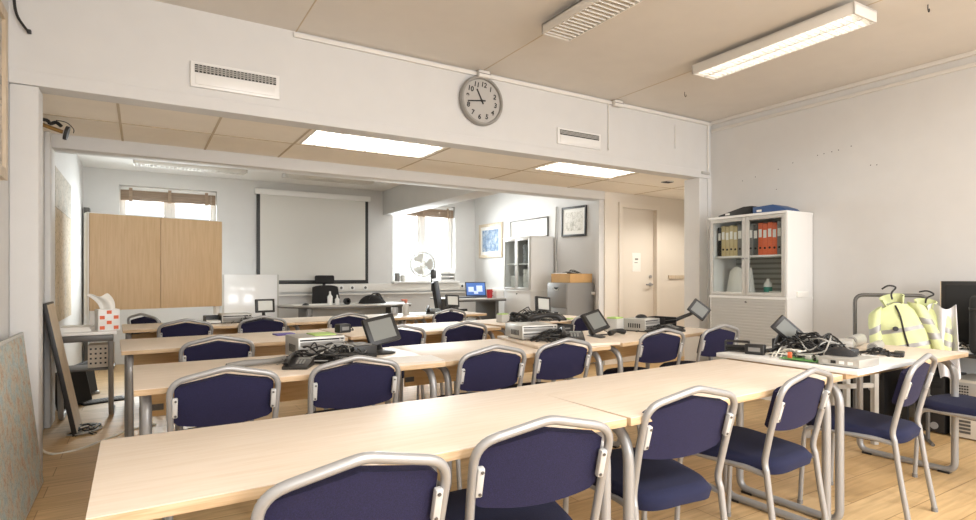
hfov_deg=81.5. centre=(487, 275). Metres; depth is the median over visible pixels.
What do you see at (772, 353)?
cable
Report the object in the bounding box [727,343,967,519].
folding table
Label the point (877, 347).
cable
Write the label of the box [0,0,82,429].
wall
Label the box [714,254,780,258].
shelf
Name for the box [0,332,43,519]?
board
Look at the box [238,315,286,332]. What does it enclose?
chair
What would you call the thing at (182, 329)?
chair
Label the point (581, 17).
ceiling light
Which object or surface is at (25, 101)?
wall
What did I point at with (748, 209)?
binder
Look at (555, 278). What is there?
cardboard box
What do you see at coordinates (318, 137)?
ceiling light
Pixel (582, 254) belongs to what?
wall
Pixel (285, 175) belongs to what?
ceiling light
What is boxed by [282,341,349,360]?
cable
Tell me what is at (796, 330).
cable
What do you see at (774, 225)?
binder
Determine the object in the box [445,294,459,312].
monitor
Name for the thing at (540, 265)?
tall cabinet
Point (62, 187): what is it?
map
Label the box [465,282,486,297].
laptop
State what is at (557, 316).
handset
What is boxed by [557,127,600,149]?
air vent
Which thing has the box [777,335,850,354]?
cable
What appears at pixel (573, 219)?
print
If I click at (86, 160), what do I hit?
ceiling
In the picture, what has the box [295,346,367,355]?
cable
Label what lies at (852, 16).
ceiling light
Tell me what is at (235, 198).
wall
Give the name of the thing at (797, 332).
cable
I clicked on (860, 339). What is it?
roll
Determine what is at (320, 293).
office chair
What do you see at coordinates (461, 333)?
chair
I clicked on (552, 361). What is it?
chair
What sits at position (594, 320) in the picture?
monitor
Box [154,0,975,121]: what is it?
ceiling
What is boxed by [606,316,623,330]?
carton
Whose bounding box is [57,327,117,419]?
desk
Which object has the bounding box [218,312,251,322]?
desktop computer
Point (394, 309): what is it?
jar
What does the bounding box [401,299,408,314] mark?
spray bottle
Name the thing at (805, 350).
cable
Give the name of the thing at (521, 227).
print
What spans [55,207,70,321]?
map
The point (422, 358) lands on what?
sheet
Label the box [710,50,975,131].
trim
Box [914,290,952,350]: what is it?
jacket
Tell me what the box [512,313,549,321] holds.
cable
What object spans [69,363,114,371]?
shelf
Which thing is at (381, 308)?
desk
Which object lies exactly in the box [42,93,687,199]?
ceiling
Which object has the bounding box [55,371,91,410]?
computer tower
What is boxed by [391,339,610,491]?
folding table
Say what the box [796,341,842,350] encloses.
cable
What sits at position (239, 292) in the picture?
whiteboard
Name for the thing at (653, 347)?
chair
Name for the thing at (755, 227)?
binder
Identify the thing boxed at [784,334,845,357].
cable
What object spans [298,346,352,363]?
cable
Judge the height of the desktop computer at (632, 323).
0.100 m
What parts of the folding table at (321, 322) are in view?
modesty panel, leg frame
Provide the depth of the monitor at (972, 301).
3.89 m
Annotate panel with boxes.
[84,207,89,360]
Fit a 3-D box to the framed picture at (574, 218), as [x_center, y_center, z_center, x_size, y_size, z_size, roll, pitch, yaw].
[1.214,-0.772,8.010,0.025,0.439,0.541,0,0,-32]
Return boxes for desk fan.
[410,251,434,280]
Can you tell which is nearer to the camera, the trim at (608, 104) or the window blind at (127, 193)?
the trim at (608, 104)
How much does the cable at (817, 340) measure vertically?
0.120 m
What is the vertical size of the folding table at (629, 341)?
0.730 m
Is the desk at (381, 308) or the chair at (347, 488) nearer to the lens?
the chair at (347, 488)
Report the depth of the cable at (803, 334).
2.91 m
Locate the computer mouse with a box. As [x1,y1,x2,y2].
[635,314,646,317]
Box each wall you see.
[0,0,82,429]
[9,83,42,470]
[51,133,683,364]
[83,167,474,364]
[475,193,603,364]
[684,178,710,361]
[711,55,975,408]
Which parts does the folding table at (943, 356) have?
leg frame, leg frame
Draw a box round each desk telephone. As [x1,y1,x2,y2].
[282,352,314,369]
[426,306,439,313]
[509,312,530,321]
[546,310,566,320]
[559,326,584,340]
[657,324,685,331]
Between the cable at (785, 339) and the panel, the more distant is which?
the panel
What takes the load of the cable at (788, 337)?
on the board at (885, 363)
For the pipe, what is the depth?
8.34 m
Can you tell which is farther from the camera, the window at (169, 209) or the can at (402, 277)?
the can at (402, 277)
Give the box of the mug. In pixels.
[487,289,492,297]
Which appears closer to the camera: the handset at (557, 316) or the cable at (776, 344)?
the cable at (776, 344)
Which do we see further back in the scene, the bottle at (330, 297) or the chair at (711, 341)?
the bottle at (330, 297)
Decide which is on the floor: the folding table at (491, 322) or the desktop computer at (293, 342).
the folding table at (491, 322)
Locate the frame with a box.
[43,301,81,436]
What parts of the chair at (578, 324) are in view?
frame, backrest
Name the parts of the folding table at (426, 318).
leg frame, modesty panel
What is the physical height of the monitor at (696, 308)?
0.258 m
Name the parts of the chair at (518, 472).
seat, backrest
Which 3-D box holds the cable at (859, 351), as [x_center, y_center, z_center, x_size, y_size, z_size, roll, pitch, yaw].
[2.207,0.433,3.182,0.172,0.032,0.186,0,0,-32]
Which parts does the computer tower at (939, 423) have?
knob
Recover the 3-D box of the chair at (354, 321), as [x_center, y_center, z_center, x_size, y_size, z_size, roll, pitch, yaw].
[-1.526,0.774,5.935,0.441,0.816,0.519,0,0,-32]
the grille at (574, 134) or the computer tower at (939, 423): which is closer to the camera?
the computer tower at (939, 423)
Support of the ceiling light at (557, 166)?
attached to the ceiling at (88, 118)
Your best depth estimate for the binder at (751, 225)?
5.59 m
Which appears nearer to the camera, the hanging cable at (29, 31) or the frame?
the hanging cable at (29, 31)
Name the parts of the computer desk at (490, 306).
leg, leg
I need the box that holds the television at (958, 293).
[940,281,975,346]
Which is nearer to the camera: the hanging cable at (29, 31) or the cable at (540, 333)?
the hanging cable at (29, 31)
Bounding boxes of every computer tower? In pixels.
[819,378,852,407]
[863,369,901,417]
[915,370,966,433]
[950,373,975,439]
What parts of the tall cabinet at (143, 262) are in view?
post, door, door, post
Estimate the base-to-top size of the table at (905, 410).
0.640 m
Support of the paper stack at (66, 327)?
on the paper stack at (79, 330)
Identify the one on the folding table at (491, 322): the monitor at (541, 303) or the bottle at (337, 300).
the monitor at (541, 303)
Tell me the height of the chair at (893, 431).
0.816 m
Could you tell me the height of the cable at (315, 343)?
0.107 m
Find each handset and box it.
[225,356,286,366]
[528,313,562,321]
[607,328,625,335]
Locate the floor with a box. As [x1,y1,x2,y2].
[26,356,975,519]
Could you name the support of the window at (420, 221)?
in the wall at (235, 198)
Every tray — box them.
[203,315,221,323]
[436,270,454,273]
[436,277,454,280]
[437,274,454,276]
[647,316,676,325]
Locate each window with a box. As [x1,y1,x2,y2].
[120,186,215,220]
[391,207,459,282]
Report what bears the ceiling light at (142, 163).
attached to the ceiling at (86, 160)
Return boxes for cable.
[13,0,31,33]
[43,423,155,454]
[66,422,102,435]
[67,423,101,434]
[78,423,97,433]
[276,343,338,364]
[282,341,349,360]
[282,345,352,363]
[286,347,355,362]
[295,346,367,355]
[296,342,351,362]
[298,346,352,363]
[301,350,366,358]
[303,343,353,356]
[307,342,343,355]
[318,349,352,361]
[507,310,539,321]
[510,311,551,320]
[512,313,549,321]
[530,330,570,340]
[531,333,570,341]
[532,332,561,341]
[533,335,568,341]
[541,331,569,340]
[765,348,812,356]
[767,330,828,351]
[767,342,822,355]
[770,334,821,354]
[773,332,830,355]
[775,347,806,357]
[777,333,831,354]
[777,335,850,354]
[777,339,834,350]
[780,347,806,358]
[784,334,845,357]
[786,336,837,348]
[786,343,833,356]
[792,332,845,347]
[796,332,830,348]
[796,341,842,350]
[798,334,840,349]
[803,334,831,354]
[859,351,899,355]
[860,347,885,353]
[865,347,882,354]
[866,348,889,356]
[872,347,900,357]
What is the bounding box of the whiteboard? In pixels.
[222,275,278,318]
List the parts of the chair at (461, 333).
leg, leg, backrest, frame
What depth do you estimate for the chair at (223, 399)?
2.34 m
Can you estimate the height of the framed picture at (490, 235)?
0.600 m
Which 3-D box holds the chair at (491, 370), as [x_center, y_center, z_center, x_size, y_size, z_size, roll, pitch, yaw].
[-0.086,0.774,3.240,0.441,0.816,0.519,0,0,-32]
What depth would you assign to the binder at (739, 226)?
5.69 m
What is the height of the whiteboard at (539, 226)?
0.305 m
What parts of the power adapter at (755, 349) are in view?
rating plate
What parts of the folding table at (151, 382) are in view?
leg frame, modesty panel, leg frame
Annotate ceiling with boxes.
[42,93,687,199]
[77,154,497,198]
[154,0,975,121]
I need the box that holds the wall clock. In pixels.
[459,76,502,125]
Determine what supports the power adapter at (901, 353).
on the folding table at (943, 356)
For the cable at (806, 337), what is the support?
on the board at (885, 363)
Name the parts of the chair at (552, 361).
seat, backrest, frame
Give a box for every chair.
[127,313,160,323]
[157,318,212,337]
[162,365,280,519]
[175,335,254,430]
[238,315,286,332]
[250,451,450,519]
[306,355,400,413]
[312,275,339,303]
[327,312,368,327]
[372,324,425,405]
[416,321,487,399]
[431,269,466,310]
[432,308,465,322]
[437,344,526,489]
[445,415,612,519]
[501,338,591,388]
[563,385,737,519]
[564,313,596,379]
[603,328,684,431]
[659,324,739,366]
[674,367,833,519]
[797,353,937,519]
[912,394,975,477]
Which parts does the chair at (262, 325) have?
backrest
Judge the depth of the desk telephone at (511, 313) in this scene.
5.55 m
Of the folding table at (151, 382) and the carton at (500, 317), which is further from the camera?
the carton at (500, 317)
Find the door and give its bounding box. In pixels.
[618,202,659,361]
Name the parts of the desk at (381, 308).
leg, modesty panel, leg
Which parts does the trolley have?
post, post, post, post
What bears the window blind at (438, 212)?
attached to the window at (420, 221)
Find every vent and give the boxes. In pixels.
[190,60,279,99]
[289,343,293,351]
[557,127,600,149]
[628,323,639,327]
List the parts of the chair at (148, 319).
backrest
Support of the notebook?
on the folding table at (142, 351)
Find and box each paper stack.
[60,325,94,329]
[60,329,90,332]
[510,276,527,286]
[523,244,527,262]
[523,270,527,287]
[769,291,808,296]
[959,348,972,353]
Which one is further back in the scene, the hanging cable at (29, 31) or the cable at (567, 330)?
the cable at (567, 330)
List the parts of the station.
lid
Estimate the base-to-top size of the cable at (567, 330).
0.062 m
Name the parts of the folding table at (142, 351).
leg frame, modesty panel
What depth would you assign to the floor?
3.33 m
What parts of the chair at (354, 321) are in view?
backrest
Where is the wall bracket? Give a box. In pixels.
[43,118,73,139]
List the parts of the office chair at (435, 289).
backrest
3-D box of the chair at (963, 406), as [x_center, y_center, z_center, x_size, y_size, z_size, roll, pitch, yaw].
[2.800,0.774,3.193,0.441,0.816,0.519,0,0,-25]
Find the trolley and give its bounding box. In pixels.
[803,373,878,444]
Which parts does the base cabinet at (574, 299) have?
drawer, drawer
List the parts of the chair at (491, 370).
seat, leg, backrest, frame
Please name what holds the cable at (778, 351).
on the board at (885, 363)
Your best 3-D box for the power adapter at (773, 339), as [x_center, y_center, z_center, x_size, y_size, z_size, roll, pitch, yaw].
[1.698,0.390,3.288,0.204,0.070,0.143,0,0,-41]
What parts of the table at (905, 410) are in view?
leg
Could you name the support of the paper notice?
attached to the door
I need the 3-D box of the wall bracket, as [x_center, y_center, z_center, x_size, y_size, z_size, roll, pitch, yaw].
[-3.042,-1.045,3.965,0.236,0.170,0.100,0,0,-32]
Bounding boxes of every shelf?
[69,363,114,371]
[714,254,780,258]
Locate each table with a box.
[86,387,626,519]
[120,329,347,436]
[122,319,294,338]
[133,347,445,486]
[282,313,422,330]
[319,322,500,409]
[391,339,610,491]
[399,311,486,323]
[461,315,606,391]
[497,335,619,348]
[519,359,842,519]
[551,327,712,447]
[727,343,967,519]
[902,354,975,419]
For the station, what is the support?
on the folding table at (151, 382)
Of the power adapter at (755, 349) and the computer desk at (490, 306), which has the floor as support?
the computer desk at (490, 306)
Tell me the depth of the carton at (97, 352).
4.76 m
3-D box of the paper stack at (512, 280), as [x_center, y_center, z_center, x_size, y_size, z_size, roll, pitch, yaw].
[0.508,0.102,8.720,0.260,0.197,0.211,0,0,-32]
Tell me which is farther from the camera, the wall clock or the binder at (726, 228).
the binder at (726, 228)
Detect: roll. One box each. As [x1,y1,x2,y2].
[343,298,350,304]
[846,333,866,345]
[867,340,884,349]
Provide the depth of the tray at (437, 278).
10.05 m
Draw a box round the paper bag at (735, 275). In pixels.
[726,267,754,291]
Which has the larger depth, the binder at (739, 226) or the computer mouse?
the binder at (739, 226)
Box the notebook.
[272,332,294,335]
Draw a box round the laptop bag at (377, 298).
[359,293,385,303]
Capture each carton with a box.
[88,342,114,367]
[496,313,508,322]
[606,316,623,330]
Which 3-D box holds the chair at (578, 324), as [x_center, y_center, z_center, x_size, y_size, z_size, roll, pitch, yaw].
[0.851,0.774,5.886,0.441,0.816,0.519,0,0,-41]
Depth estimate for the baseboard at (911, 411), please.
4.73 m
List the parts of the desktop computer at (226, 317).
panel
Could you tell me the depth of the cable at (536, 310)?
5.55 m
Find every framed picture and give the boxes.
[0,0,7,180]
[479,222,502,257]
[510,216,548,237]
[561,205,586,236]
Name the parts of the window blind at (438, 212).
head rail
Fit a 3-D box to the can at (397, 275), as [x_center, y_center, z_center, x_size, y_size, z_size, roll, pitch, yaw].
[-1.537,0.017,9.590,0.086,0.140,0.085,0,0,-32]
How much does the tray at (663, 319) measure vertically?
0.100 m
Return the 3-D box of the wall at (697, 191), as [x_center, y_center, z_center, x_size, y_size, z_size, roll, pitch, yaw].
[2.397,0.042,6.452,0.210,2.277,0.222,0,0,-32]
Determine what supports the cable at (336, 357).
on the folding table at (151, 382)
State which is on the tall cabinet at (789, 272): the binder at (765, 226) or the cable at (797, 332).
the binder at (765, 226)
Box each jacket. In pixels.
[868,285,945,349]
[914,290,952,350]
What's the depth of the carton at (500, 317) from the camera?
5.48 m
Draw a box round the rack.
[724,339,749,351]
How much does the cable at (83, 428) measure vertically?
0.041 m
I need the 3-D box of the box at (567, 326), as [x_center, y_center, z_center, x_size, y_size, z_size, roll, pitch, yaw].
[0.504,0.393,4.154,0.180,0.075,0.163,0,0,-36]
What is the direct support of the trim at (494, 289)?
attached to the wall at (582, 254)
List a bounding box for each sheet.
[291,304,332,305]
[384,355,443,362]
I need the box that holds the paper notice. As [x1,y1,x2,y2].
[632,253,640,271]
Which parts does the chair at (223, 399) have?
frame, backrest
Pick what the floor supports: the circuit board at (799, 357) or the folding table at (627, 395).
the folding table at (627, 395)
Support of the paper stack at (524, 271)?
in the tall cabinet at (540, 265)
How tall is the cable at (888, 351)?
0.043 m
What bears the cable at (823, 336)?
on the cable at (778, 351)
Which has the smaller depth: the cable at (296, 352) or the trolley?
the cable at (296, 352)
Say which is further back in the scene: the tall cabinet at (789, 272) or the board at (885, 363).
the tall cabinet at (789, 272)
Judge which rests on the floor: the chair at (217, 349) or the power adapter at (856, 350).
the chair at (217, 349)
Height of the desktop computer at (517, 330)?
0.100 m
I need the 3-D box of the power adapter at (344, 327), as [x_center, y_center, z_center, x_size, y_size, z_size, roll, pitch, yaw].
[-0.829,0.299,3.282,0.088,0.050,0.169,0,0,5]
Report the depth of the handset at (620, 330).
4.31 m
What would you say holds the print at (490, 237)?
attached to the framed picture at (490, 235)
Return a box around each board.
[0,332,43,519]
[716,346,916,375]
[779,352,818,362]
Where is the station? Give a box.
[343,342,376,356]
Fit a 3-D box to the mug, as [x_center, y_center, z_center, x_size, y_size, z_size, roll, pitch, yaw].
[0.041,0.269,8.622,0.132,0.130,0.091,0,0,-32]
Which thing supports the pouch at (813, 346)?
on the board at (885, 363)
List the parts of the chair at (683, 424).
leg, leg, leg, seat, seat frame, backrest, frame, leg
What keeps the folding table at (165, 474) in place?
on the floor
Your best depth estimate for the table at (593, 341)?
3.69 m
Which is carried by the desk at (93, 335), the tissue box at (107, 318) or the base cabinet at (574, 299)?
the tissue box at (107, 318)
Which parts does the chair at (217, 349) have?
backrest, frame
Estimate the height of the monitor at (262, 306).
0.218 m
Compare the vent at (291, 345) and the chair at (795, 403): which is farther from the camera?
the vent at (291, 345)
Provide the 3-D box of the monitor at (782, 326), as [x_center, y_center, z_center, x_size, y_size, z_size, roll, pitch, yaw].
[1.647,0.321,3.170,0.205,0.208,0.140,0,0,6]
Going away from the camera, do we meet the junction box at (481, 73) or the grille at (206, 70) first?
the grille at (206, 70)
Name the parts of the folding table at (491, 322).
leg frame, modesty panel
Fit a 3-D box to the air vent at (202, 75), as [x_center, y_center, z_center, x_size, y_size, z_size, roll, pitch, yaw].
[-1.693,-1.315,3.813,0.553,0.166,0.029,0,0,-32]
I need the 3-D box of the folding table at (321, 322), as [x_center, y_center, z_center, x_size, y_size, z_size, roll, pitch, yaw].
[-1.480,0.815,6.161,1.401,0.730,0.661,0,0,-34]
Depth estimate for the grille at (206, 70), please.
3.80 m
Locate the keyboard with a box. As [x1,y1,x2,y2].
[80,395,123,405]
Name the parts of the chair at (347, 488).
backrest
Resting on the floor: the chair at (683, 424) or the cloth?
the chair at (683, 424)
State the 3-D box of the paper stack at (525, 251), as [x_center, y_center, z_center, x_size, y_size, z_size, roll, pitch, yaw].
[0.686,-0.330,8.431,0.260,0.277,0.212,0,0,-32]
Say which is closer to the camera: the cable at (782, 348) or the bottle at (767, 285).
the cable at (782, 348)
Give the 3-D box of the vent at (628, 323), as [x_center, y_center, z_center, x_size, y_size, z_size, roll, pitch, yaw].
[1.185,0.402,4.588,0.005,0.035,0.110,0,0,-45]
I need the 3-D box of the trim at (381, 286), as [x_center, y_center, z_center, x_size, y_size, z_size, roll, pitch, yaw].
[-1.938,0.215,9.315,4.030,0.180,0.090,0,0,-32]
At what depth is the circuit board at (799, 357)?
2.82 m
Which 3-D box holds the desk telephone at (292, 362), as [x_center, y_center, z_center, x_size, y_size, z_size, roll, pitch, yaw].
[-0.932,0.415,2.785,0.122,0.068,0.159,0,0,-4]
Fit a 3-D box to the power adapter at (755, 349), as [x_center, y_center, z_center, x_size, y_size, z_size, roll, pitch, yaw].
[1.490,0.397,3.066,0.186,0.055,0.092,0,0,5]
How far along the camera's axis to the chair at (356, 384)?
2.65 m
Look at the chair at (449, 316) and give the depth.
6.44 m
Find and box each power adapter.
[335,323,353,332]
[745,343,771,354]
[772,338,784,347]
[848,347,860,354]
[890,350,904,357]
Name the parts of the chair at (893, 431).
leg, leg, seat frame, seat, leg, backrest, frame, leg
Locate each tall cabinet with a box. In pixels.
[84,212,221,393]
[503,235,553,315]
[709,210,812,400]
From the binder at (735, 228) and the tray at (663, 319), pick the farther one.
the binder at (735, 228)
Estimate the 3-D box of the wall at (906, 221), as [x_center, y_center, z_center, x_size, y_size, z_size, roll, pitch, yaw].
[4.553,-0.320,3.288,0.200,3.000,7.450,0,0,-32]
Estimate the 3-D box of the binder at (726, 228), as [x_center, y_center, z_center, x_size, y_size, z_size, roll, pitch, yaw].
[2.572,-0.354,5.887,0.272,0.300,0.044,0,0,-32]
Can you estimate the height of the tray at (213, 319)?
0.070 m
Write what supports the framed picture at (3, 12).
attached to the wall at (70, 166)
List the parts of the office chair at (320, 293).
backrest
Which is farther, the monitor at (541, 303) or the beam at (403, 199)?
the beam at (403, 199)
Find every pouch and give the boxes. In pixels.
[787,341,814,355]
[824,346,857,356]
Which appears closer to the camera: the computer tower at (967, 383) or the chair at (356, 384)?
the chair at (356, 384)
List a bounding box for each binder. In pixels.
[718,227,720,255]
[719,206,756,216]
[721,226,728,255]
[725,227,728,255]
[729,225,735,255]
[733,226,737,255]
[738,225,741,255]
[750,224,755,254]
[753,204,798,212]
[753,224,757,254]
[758,223,767,254]
[763,224,767,254]
[768,222,776,254]
[772,223,776,254]
[777,221,780,253]
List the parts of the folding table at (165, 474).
leg frame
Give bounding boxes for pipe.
[554,207,556,272]
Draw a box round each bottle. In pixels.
[327,291,332,304]
[335,295,339,304]
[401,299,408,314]
[764,279,771,292]
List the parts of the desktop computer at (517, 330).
panel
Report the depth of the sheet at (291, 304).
7.71 m
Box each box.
[86,293,119,330]
[477,70,490,78]
[492,290,503,297]
[551,274,591,282]
[551,323,572,330]
[612,100,623,107]
[818,355,878,368]
[822,338,855,347]
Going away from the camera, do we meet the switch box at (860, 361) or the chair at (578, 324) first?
the switch box at (860, 361)
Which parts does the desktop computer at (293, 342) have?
panel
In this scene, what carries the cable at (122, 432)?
on the floor
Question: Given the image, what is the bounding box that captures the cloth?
[927,303,960,379]
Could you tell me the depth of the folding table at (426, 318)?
6.79 m
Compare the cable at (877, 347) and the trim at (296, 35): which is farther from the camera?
the trim at (296, 35)
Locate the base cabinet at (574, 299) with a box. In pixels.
[548,283,593,363]
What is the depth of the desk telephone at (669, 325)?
4.57 m
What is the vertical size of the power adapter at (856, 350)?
0.050 m
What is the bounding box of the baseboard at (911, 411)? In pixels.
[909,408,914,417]
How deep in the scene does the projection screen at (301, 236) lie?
8.81 m
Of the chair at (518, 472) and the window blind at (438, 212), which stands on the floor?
the chair at (518, 472)
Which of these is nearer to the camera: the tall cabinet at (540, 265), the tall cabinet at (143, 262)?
the tall cabinet at (143, 262)
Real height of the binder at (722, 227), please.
0.312 m
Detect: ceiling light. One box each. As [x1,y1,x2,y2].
[133,160,246,174]
[282,173,373,185]
[300,130,445,157]
[533,162,635,177]
[542,0,644,41]
[692,1,876,79]
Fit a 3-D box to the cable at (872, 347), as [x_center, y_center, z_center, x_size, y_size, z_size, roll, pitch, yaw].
[2.197,0.425,3.137,0.092,0.047,0.124,0,0,-25]
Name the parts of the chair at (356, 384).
seat, backrest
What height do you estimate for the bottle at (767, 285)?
0.170 m
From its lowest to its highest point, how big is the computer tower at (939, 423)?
0.430 m
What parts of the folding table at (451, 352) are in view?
leg frame, modesty panel, leg frame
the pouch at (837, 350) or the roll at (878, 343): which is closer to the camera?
the pouch at (837, 350)
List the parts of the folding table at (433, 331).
modesty panel, leg frame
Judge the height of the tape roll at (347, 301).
0.090 m
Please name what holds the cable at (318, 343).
on the folding table at (151, 382)
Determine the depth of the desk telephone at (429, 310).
6.70 m
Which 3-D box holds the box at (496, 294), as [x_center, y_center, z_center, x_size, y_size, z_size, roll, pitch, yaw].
[0.150,0.279,8.665,0.140,0.110,0.120,0,0,-38]
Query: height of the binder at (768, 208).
0.070 m
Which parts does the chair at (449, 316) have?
backrest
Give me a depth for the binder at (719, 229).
5.89 m
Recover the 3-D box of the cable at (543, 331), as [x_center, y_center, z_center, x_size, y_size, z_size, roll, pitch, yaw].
[0.458,0.398,3.794,0.166,0.063,0.250,0,0,24]
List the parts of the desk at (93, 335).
leg, drawer, leg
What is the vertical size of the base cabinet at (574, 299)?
1.090 m
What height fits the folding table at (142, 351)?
0.730 m
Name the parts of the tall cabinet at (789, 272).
door, panel, door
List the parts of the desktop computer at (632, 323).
panel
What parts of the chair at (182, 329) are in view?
backrest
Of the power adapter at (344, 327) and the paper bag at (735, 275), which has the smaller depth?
the power adapter at (344, 327)
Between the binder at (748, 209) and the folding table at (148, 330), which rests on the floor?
the folding table at (148, 330)
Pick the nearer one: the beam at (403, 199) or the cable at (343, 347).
the cable at (343, 347)
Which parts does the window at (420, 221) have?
sash, sill, sash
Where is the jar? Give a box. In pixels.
[391,306,397,314]
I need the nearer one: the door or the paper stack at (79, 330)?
the paper stack at (79, 330)
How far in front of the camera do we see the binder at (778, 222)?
5.34 m
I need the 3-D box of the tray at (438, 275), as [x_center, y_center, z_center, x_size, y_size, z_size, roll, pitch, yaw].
[-0.758,-0.010,10.079,0.280,0.064,0.200,0,0,-32]
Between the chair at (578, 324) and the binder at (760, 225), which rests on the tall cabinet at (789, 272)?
the binder at (760, 225)
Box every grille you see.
[195,64,275,84]
[560,130,598,139]
[959,385,968,394]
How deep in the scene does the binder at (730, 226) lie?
5.77 m
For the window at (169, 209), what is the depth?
7.97 m
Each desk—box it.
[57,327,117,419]
[277,302,411,324]
[430,297,505,319]
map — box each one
[55,166,70,218]
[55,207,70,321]
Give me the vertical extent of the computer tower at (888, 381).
0.430 m
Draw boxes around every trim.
[279,283,465,295]
[293,32,711,125]
[486,288,595,294]
[608,104,708,171]
[668,275,683,278]
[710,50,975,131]
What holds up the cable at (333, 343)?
on the desk telephone at (292, 362)
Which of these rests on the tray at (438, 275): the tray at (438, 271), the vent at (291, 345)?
the tray at (438, 271)
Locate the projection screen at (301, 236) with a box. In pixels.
[254,188,370,283]
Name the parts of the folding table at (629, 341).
leg frame, modesty panel, leg frame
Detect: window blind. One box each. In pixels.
[121,187,214,205]
[403,207,452,218]
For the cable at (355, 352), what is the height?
0.068 m
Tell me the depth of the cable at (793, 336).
2.95 m
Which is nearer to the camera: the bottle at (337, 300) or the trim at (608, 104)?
the trim at (608, 104)
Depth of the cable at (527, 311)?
5.58 m
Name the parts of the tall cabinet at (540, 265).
door, door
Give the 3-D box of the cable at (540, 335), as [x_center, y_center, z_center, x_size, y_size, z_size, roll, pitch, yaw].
[0.424,0.400,3.784,0.311,0.058,0.164,0,0,-32]
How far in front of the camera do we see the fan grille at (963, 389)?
4.09 m
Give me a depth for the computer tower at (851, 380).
4.88 m
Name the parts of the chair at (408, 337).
backrest, frame, leg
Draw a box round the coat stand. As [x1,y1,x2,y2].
[853,293,934,446]
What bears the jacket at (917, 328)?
hanging from the coat stand
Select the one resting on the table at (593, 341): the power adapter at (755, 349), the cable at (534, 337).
the cable at (534, 337)
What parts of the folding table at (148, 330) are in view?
leg frame, modesty panel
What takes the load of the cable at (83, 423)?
on the floor
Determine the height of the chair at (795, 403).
0.816 m
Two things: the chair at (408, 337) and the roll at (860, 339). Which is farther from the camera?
the chair at (408, 337)
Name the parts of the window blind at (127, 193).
head rail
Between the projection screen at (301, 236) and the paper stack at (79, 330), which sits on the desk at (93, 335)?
the paper stack at (79, 330)
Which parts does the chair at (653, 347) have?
seat, backrest, frame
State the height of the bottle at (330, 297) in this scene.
0.185 m
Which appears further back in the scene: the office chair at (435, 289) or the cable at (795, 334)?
the office chair at (435, 289)
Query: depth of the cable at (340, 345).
2.95 m
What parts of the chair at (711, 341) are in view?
seat, backrest, frame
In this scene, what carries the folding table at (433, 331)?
on the floor
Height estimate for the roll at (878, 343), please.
0.056 m
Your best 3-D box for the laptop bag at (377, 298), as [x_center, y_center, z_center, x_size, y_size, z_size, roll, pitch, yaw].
[-1.671,0.316,8.182,0.400,0.155,0.281,0,0,-35]
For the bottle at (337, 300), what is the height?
0.135 m
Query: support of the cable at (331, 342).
on the folding table at (151, 382)
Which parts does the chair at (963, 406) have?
leg, seat, seat frame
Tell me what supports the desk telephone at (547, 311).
on the folding table at (491, 322)
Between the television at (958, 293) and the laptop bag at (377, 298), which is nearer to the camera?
the television at (958, 293)
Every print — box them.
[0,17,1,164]
[482,229,498,251]
[512,220,545,236]
[565,211,582,230]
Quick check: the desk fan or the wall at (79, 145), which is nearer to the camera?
the wall at (79, 145)
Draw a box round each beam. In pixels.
[8,0,710,179]
[383,184,495,215]
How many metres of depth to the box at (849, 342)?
3.38 m
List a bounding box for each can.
[395,273,399,280]
[400,275,404,280]
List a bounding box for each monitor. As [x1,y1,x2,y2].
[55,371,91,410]
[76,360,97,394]
[255,299,274,320]
[361,313,400,354]
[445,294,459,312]
[535,296,550,318]
[580,309,609,337]
[676,298,710,327]
[766,315,802,351]
[969,296,975,353]
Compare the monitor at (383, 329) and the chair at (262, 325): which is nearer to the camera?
the monitor at (383, 329)
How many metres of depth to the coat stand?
4.17 m
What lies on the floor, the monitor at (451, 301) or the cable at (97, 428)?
the cable at (97, 428)
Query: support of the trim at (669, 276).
attached to the wall at (79, 145)
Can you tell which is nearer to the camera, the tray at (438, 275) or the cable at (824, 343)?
the cable at (824, 343)
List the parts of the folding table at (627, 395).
leg frame, leg frame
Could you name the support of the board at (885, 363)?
on the folding table at (943, 356)
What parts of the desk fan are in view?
blade, blade, blade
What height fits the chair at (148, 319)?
0.816 m
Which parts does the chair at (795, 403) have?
leg, leg, seat, seat frame, leg, backrest, frame, leg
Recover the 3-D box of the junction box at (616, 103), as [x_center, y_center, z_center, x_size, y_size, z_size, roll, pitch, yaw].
[1.284,-1.705,5.598,0.120,0.060,0.050,0,0,-32]
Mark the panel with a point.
(86, 209)
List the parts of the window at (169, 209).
sash, sash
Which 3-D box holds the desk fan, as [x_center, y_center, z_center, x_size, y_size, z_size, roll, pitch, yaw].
[-1.144,-0.169,9.820,0.440,0.511,0.209,0,0,-17]
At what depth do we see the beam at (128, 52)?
4.06 m
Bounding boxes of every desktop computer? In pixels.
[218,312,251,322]
[285,332,344,355]
[505,322,556,339]
[624,317,659,331]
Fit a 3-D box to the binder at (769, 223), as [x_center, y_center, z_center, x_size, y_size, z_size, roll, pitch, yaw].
[2.813,-0.360,5.494,0.272,0.312,0.045,0,0,-32]
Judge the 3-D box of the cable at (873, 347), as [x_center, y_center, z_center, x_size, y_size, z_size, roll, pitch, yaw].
[2.205,0.423,3.216,0.152,0.052,0.139,0,0,-32]

